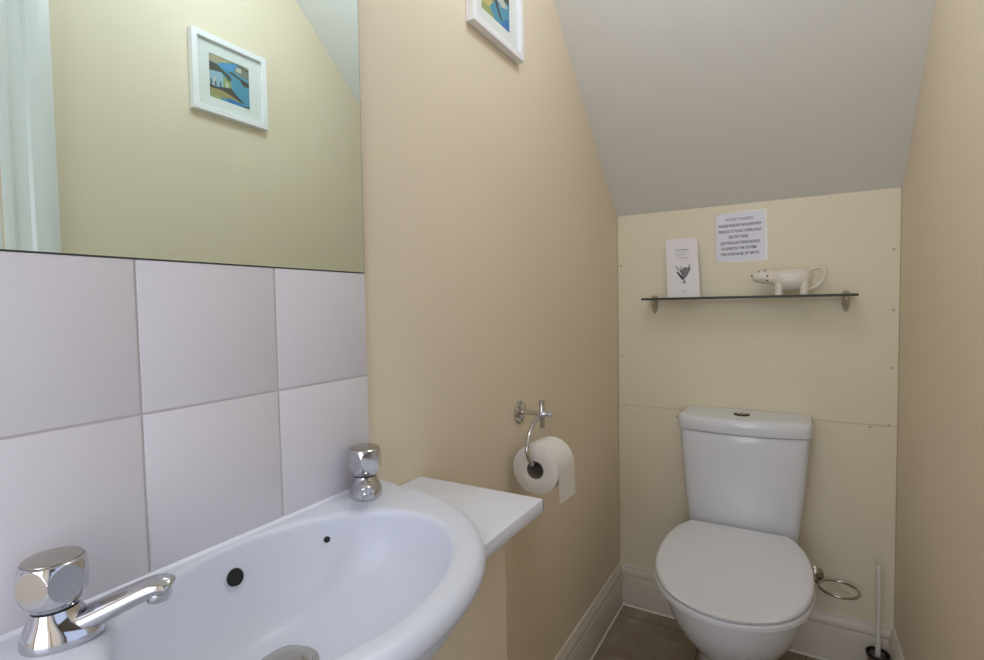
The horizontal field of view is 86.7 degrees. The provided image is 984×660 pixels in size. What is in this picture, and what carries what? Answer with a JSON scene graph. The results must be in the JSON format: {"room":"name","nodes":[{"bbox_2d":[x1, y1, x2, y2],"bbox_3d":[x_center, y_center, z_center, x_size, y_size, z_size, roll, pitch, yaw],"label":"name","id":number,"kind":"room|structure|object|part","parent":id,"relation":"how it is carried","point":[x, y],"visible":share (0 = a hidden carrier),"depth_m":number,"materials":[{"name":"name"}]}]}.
{"room":"bathroom","nodes":[
{"label":"bathroom","id":0,"kind":"room"},
{"bbox_2d":[134,0,619,659],"bbox_3d":[-0.247,-0.035,0.906,0.100,2.450,3.019,1,3,30],"label":"wall","id":1,"kind":"structure","parent":0,"point":[490,217],"depth_m":1.24,"materials":[{"name":"beige paint"}]},
{"bbox_2d":[0,0,364,272],"bbox_3d":[-0.392,-0.516,0.537,0.009,0.880,0.691,1,3,30],"label":"wall mirror","id":2,"kind":"object","parent":1,"relation":"attached to","point":[220,132],"visible":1,"depth_m":0.60,"materials":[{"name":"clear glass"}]},
{"bbox_2d":[0,251,368,641],"bbox_3d":[-0.377,0.103,0.573,0.014,0.359,0.707,1,3,30],"label":"tile backsplash","id":3,"kind":"structure","parent":1,"relation":"attached to","point":[157,417],"depth_m":0.58,"materials":[{"name":"grey tile"}]},
{"bbox_2d":[466,0,523,63],"bbox_3d":[0.011,-0.783,1.216,0.020,0.222,0.239,1,3,30],"label":"framed picture","id":4,"kind":"object","parent":1,"relation":"attached to","point":[500,22],"visible":1,"depth_m":1.24,"materials":[{"name":"white wood"}]},
{"bbox_2d":[481,0,509,32],"bbox_3d":[0.008,-0.783,1.218,0.001,0.118,0.134,1,3,30],"label":"painting","id":5,"kind":"object","parent":4,"relation":"attached to","point":[497,12],"depth_m":1.23,"materials":[{"name":"multicoloured paint"}]},
{"bbox_2d":[514,400,551,466],"bbox_3d":[0.090,0.254,1.300,0.090,0.148,0.139,1,3,30],"label":"toilet roll holder","id":6,"kind":"object","parent":1,"relation":"attached to","point":[520,411],"visible":0.92,"depth_m":1.32,"materials":[{"name":"silver metal"}]},
{"bbox_3d":[0.113,0.213,1.330,0.082,0.020,0.020,1,3,30],"label":"post","id":7,"kind":"part","parent":6,"relation":"part of","materials":[{"name":"silver metal"}]},
{"bbox_2d":[513,436,575,503],"bbox_3d":[0.131,0.344,1.300,0.124,0.138,0.102,1,3,30],"label":"toilet roll","id":8,"kind":"object","parent":6,"relation":"hanging from","point":[555,459],"visible":0.94,"depth_m":1.26,"materials":[{"name":"white paper"}]},
{"bbox_2d":[554,562,622,659],"bbox_3d":[0.209,1.070,1.583,0.022,0.163,1.301,1,3,30],"label":"baseboard","id":9,"kind":"structure","parent":1,"relation":"attached to","point":[587,637],"depth_m":1.86,"materials":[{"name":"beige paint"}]},
{"bbox_2d":[593,605,820,659],"bbox_3d":[0.210,1.222,0.711,1.104,0.060,3.019,1,3,30],"label":"floor","id":10,"kind":"structure","parent":0,"point":[635,634],"depth_m":1.89,"materials":[{"name":"brown stone"}]},
{"bbox_2d":[431,543,506,659],"bbox_3d":[-0.248,0.763,0.627,0.190,0.882,0.778,1,3,30],"label":"vanity boxing","id":11,"kind":"object","parent":10,"relation":"on","point":[480,633],"visible":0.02,"depth_m":0.84,"materials":[{"name":"beige paint"}]},
{"bbox_2d":[401,476,543,557],"bbox_3d":[-0.226,0.311,0.590,0.258,0.022,0.801,1,3,30],"label":"countertop","id":12,"kind":"structure","parent":11,"relation":"on","point":[498,516],"depth_m":0.84,"materials":[{"name":"white laminate"}]},
{"bbox_2d":[0,479,485,659],"bbox_3d":[-0.187,0.338,0.575,0.324,0.142,0.540,1,3,30],"label":"basin","id":13,"kind":"object","parent":12,"relation":"in","point":[391,576],"visible":0.98,"depth_m":0.66,"materials":[{"name":"white ceramic"}]},
{"bbox_2d":[14,546,175,657],"bbox_3d":[-0.356,0.238,0.472,0.122,0.076,0.052,-2,3,-13],"label":"tap","id":14,"kind":"object","parent":13,"relation":"on","point":[50,585],"visible":1,"depth_m":0.45,"materials":[{"name":"silver metal"}]},
{"bbox_3d":[-0.342,0.252,0.478,0.092,0.046,0.030,-2,3,-16],"label":"spout","id":15,"kind":"part","parent":14,"relation":"part of","materials":[{"name":"silver metal"}]},
{"bbox_2d":[347,443,382,501],"bbox_3d":[-0.190,0.220,0.780,0.052,0.076,0.122,-2,3,-14],"label":"tap","id":16,"kind":"object","parent":13,"relation":"on","point":[363,459],"visible":1,"depth_m":0.79,"materials":[{"name":"silver metal"}]},
{"bbox_3d":[-0.184,0.236,0.767,0.030,0.046,0.092,-2,3,-16],"label":"spout","id":17,"kind":"part","parent":16,"relation":"part of","materials":[{"name":"silver metal"}]},
{"bbox_2d":[655,406,814,659],"bbox_3d":[0.738,0.719,1.613,0.442,0.843,0.678,1,3,30],"label":"toilet","id":18,"kind":"object","parent":10,"relation":"on","point":[735,577],"visible":1,"depth_m":1.65,"materials":[{"name":"white ceramic"}]},
{"bbox_3d":[0.696,0.692,1.519,0.418,0.061,0.472,1,3,30],"label":"seat lid","id":19,"kind":"part","parent":18,"relation":"part of","materials":[{"name":"white plastic"}]},
{"bbox_3d":[0.696,0.734,1.521,0.422,0.018,0.475,1,3,30],"label":"seat","id":20,"kind":"part","parent":18,"relation":"part of","materials":[{"name":"white plastic"}]},
{"bbox_3d":[0.864,0.318,1.797,0.411,0.052,0.194,1,3,30],"label":"cistern lid","id":21,"kind":"part","parent":18,"relation":"part of","materials":[{"name":"white ceramic"}]},
{"bbox_2d":[865,646,890,659],"bbox_3d":[1.220,1.074,1.648,0.066,0.110,0.066,1,3,30],"label":"toilet brush holder","id":22,"kind":"object","parent":10,"relation":"on","point":[870,650],"visible":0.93,"depth_m":1.65,"materials":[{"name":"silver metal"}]},
{"bbox_2d":[873,565,881,658],"bbox_3d":[1.218,0.929,1.642,0.048,0.384,0.048,1,3,30],"label":"toilet brush","id":23,"kind":"object","parent":22,"relation":"in","point":[879,568],"visible":0.92,"depth_m":1.64,"materials":[{"name":"beige plastic"}]},
{"bbox_2d":[553,0,935,216],"bbox_3d":[0.172,-0.843,0.616,0.904,0.925,2.819,1,3,30],"label":"ceiling","id":24,"kind":"structure","parent":0,"point":[689,104],"depth_m":1.56,"materials":[{"name":"white paint"}]},
{"bbox_2d":[617,187,901,626],"bbox_3d":[0.926,0.185,1.925,0.904,1.875,0.101,1,3,30],"label":"wall","id":25,"kind":"structure","parent":0,"point":[826,363],"depth_m":1.79,"materials":[{"name":"beige paint"}]},
{"bbox_2d":[716,210,764,261],"bbox_3d":[0.886,-0.334,1.861,0.176,0.184,0.002,1,3,30],"label":"notice","id":26,"kind":"object","parent":25,"relation":"attached to","point":[739,236],"visible":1,"depth_m":1.86,"materials":[{"name":"white paper"}]},
{"bbox_2d":[641,291,858,312],"bbox_3d":[0.867,-0.094,1.809,0.657,0.070,0.134,1,3,30],"label":"glass shelf","id":27,"kind":"object","parent":25,"relation":"attached to","point":[845,301],"visible":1,"depth_m":1.72,"materials":[{"name":"grey"}]},
{"bbox_2d":[666,237,699,297],"bbox_3d":[0.707,-0.231,1.932,0.131,0.221,0.053,1,3,30],"label":"leaflet","id":28,"kind":"object","parent":27,"relation":"on","point":[681,254],"visible":0.98,"depth_m":1.93,"materials":[{"name":"white paper"}]},
{"bbox_3d":[0.863,-0.113,1.804,0.657,0.008,0.122,1,3,30],"label":"glass panel","id":29,"kind":"part","parent":27,"relation":"part of","materials":[{"name":"grey"}]},
{"bbox_2d":[751,266,826,294],"bbox_3d":[0.984,-0.162,1.734,0.219,0.092,0.063,1,3,30],"label":"animal figurine","id":30,"kind":"object","parent":27,"relation":"on","point":[783,279],"visible":0.96,"depth_m":1.71,"materials":[{"name":"beige ceramic"}]},
{"bbox_3d":[0.956,-0.141,1.735,0.027,0.050,0.027,1,3,30],"label":"leg","id":31,"kind":"part","parent":30,"relation":"part of","materials":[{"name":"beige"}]},
{"bbox_3d":[1.018,-0.141,1.699,0.027,0.050,0.027,1,3,30],"label":"leg","id":32,"kind":"part","parent":30,"relation":"part of","materials":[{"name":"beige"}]},
{"bbox_3d":[1.055,-0.167,1.692,0.055,0.080,0.010,1,3,30],"label":"handle","id":33,"kind":"part","parent":30,"relation":"part of","materials":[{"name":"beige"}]},
{"bbox_2d":[620,563,892,659],"bbox_3d":[0.911,1.042,1.912,0.904,0.163,0.022,1,3,30],"label":"baseboard","id":34,"kind":"structure","parent":25,"relation":"attached to","point":[826,635],"depth_m":1.78,"materials":[{"name":"beige paint"}]},
{"bbox_2d":[812,566,860,599],"bbox_3d":[1.121,0.843,1.711,0.150,0.052,0.138,1,3,30],"label":"holder","id":35,"kind":"object","parent":25,"relation":"attached to","point":[818,573],"visible":0.92,"depth_m":1.73,"materials":[{"name":"silver metal"}]},
{"bbox_2d":[894,0,983,659],"bbox_3d":[0.621,-0.028,0.401,0.100,2.450,3.019,1,3,30],"label":"wall","id":36,"kind":"structure","parent":0,"point":[939,614],"depth_m":1.15,"materials":[{"name":"beige paint"}]},
{"bbox_2d":[888,627,903,659],"bbox_3d":[0.917,1.082,1.047,0.022,0.163,1.513,1,3,30],"label":"baseboard","id":37,"kind":"structure","parent":36,"relation":"attached to","point":[894,649],"depth_m":1.62,"materials":[{"name":"beige paint"}]}
]}

